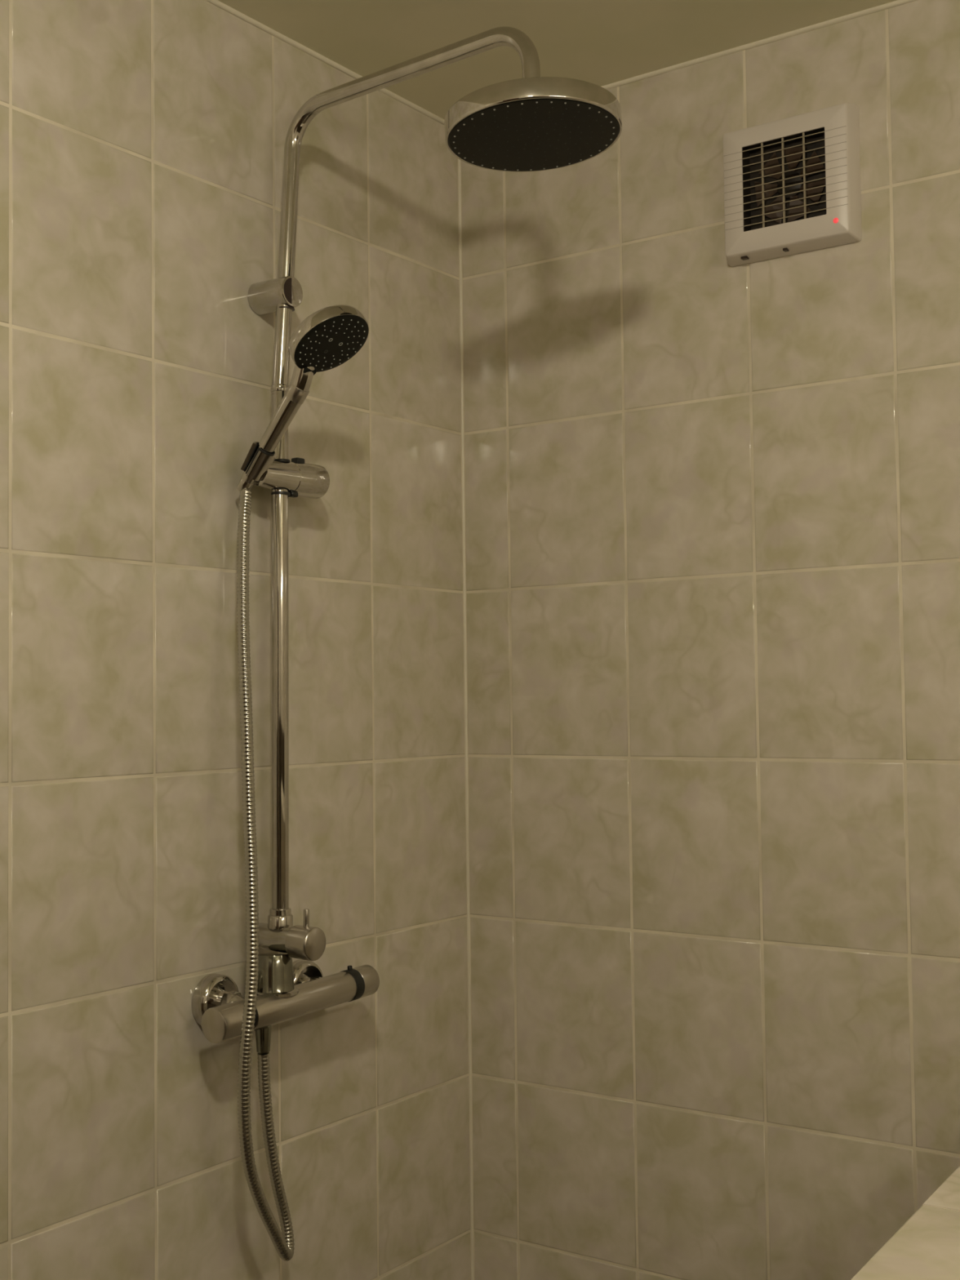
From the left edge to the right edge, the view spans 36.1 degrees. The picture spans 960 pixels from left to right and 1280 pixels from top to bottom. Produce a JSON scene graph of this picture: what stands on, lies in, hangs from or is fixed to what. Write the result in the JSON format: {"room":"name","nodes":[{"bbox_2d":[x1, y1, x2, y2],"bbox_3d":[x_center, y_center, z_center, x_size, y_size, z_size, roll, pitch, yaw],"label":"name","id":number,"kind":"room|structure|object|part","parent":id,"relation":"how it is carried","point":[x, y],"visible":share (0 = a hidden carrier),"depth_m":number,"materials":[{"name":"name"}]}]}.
{"room":"bathroom","nodes":[
{"label":"bathroom","id":0,"kind":"room"},
{"bbox_2d":[0,0,471,1279],"bbox_3d":[-0.810,0.351,1.217,0.100,2.363,2.800,-2,-3,35],"label":"wall","id":1,"kind":"structure","parent":0,"point":[142,142],"depth_m":1.82,"materials":[{"name":"beige tile"}]},
{"bbox_2d":[191,907,379,1053],"bbox_3d":[-0.238,0.418,1.848,0.101,0.168,0.287,-2,-3,35],"label":"shower mixer","id":2,"kind":"object","parent":1,"relation":"attached to","point":[287,989],"visible":0.94,"depth_m":1.81,"materials":[{"name":"grey metal"}]},
{"bbox_3d":[-0.298,0.452,1.745,0.042,0.043,0.050,-2,-3,35],"label":"volume knob","id":3,"kind":"part","parent":2,"relation":"part of","materials":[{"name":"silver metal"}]},
{"bbox_3d":[-0.157,0.451,1.944,0.040,0.041,0.034,-2,-3,35],"label":"temperature knob","id":4,"kind":"part","parent":2,"relation":"part of","materials":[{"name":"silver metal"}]},
{"bbox_2d":[205,0,444,124],"bbox_3d":[-0.813,-0.832,1.197,0.009,0.009,2.700,-2,-3,35],"label":"trim","id":5,"kind":"structure","parent":1,"relation":"attached to","point":[215,2],"depth_m":2.02,"materials":[{"name":"white plastic"}]},
{"bbox_2d":[240,26,622,910],"bbox_3d":[-0.078,-0.182,1.735,0.532,1.043,0.200,-2,-3,30],"label":"shower column","id":6,"kind":"structure","parent":1,"relation":"attached to","point":[531,122],"depth_m":1.80,"materials":[{"name":"silver metal"}]},
{"bbox_2d":[236,304,368,491],"bbox_3d":[-0.223,-0.289,1.793,0.196,0.208,0.100,-2,-3,35],"label":"shower","id":7,"kind":"object","parent":6,"relation":"attached to","point":[329,337],"visible":1,"depth_m":1.77,"materials":[{"name":"silver metal"}]},
{"bbox_2d":[236,488,294,1261],"bbox_3d":[-0.262,0.283,1.775,0.060,0.946,0.137,-1,-2,-1],"label":"shower hose","id":8,"kind":"object","parent":7,"relation":"hanging from","point":[282,1242],"visible":1,"depth_m":1.75,"materials":[{"name":"silver metal"}]},
{"bbox_3d":[-0.248,-0.268,1.810,0.120,0.150,0.025,-2,-3,35],"label":"handle","id":9,"kind":"part","parent":7,"relation":"part of","materials":[{"name":"silver metal"}]},
{"bbox_3d":[-0.095,-0.509,1.781,0.408,0.385,0.037,-2,-3,35],"label":"overhead arm","id":10,"kind":"part","parent":6,"relation":"part of","materials":[{"name":"silver metal"}]},
{"bbox_3d":[0.061,-0.569,1.667,0.193,0.013,0.194,-2,-3,35],"label":"spray plate","id":11,"kind":"part","parent":6,"relation":"part of","materials":[{"name":"black plastic"}]},
{"bbox_2d":[217,0,897,119],"bbox_3d":[0.043,-0.918,0.593,2.300,0.100,2.900,-2,-3,35],"label":"ceiling","id":12,"kind":"structure","parent":0,"point":[599,42],"depth_m":1.96,"materials":[{"name":"paint"}]},
{"bbox_2d":[460,0,959,1279],"bbox_3d":[0.867,0.350,1.683,2.101,2.363,0.100,-2,-3,35],"label":"wall","id":13,"kind":"structure","parent":0,"point":[712,505],"depth_m":2.02,"materials":[{"name":"beige tile"}]},
{"bbox_2d":[457,158,474,1279],"bbox_3d":[-0.018,0.386,2.248,0.005,2.359,0.005,-2,-3,35],"label":"trim","id":14,"kind":"structure","parent":13,"relation":"attached to","point":[459,160],"depth_m":2.26,"materials":[{"name":"white plastic"}]},
{"bbox_2d":[601,0,916,89],"bbox_3d":[0.824,-0.831,1.692,2.100,0.009,0.009,-2,-3,35],"label":"trim","id":15,"kind":"structure","parent":13,"relation":"attached to","point":[898,2],"depth_m":2.00,"materials":[{"name":"white plastic"}]},
{"bbox_2d":[723,102,862,266],"bbox_3d":[0.409,-0.605,1.959,0.188,0.180,0.031,-2,-3,35],"label":"fan","id":16,"kind":"object","parent":13,"relation":"attached to","point":[792,184],"visible":1,"depth_m":1.95,"materials":[{"name":"white plastic"}]},
{"bbox_3d":[0.386,-0.603,1.984,0.034,0.035,0.004,-2,-3,35],"label":"fan blade","id":17,"kind":"part","parent":16,"relation":"part of","materials":[{"name":"brown plastic"}]},
{"bbox_3d":[0.391,-0.635,1.982,0.038,0.039,0.004,-2,-3,35],"label":"fan blade","id":18,"kind":"part","parent":16,"relation":"part of","materials":[{"name":"brown plastic"}]},
{"bbox_3d":[0.393,-0.576,1.978,0.036,0.039,0.004,-2,-3,35],"label":"fan blade","id":19,"kind":"part","parent":16,"relation":"part of","materials":[{"name":"brown plastic"}]},
{"bbox_3d":[0.415,-0.607,1.969,0.124,0.122,0.001,-2,-3,35],"label":"backing panel","id":20,"kind":"part","parent":16,"relation":"part of","materials":[{"name":"black plastic"}]},
{"bbox_3d":[0.419,-0.640,1.961,0.034,0.036,0.004,-3,-3,43],"label":"fan blade","id":21,"kind":"part","parent":16,"relation":"part of","materials":[{"name":"brown plastic"}]},
{"bbox_3d":[0.425,-0.574,1.957,0.034,0.038,0.004,-2,-3,28],"label":"fan blade","id":22,"kind":"part","parent":16,"relation":"part of","materials":[{"name":"brown plastic"}]},
{"bbox_3d":[0.440,-0.589,1.946,0.039,0.032,0.004,-2,-3,35],"label":"fan blade","id":23,"kind":"part","parent":16,"relation":"part of","materials":[{"name":"brown plastic"}]},
{"bbox_3d":[0.439,-0.630,1.948,0.039,0.034,0.004,-2,-3,35],"label":"fan blade","id":24,"kind":"part","parent":16,"relation":"part of","materials":[{"name":"brown plastic"}]},
{"bbox_2d":[850,1165,959,1279],"bbox_3d":[0.538,0.990,1.183,0.301,1.050,1.080,-2,-3,32],"label":"wall partition","id":25,"kind":"structure","parent":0,"point":[926,1246],"depth_m":1.13,"materials":[{"name":"beige tile"}]}
]}

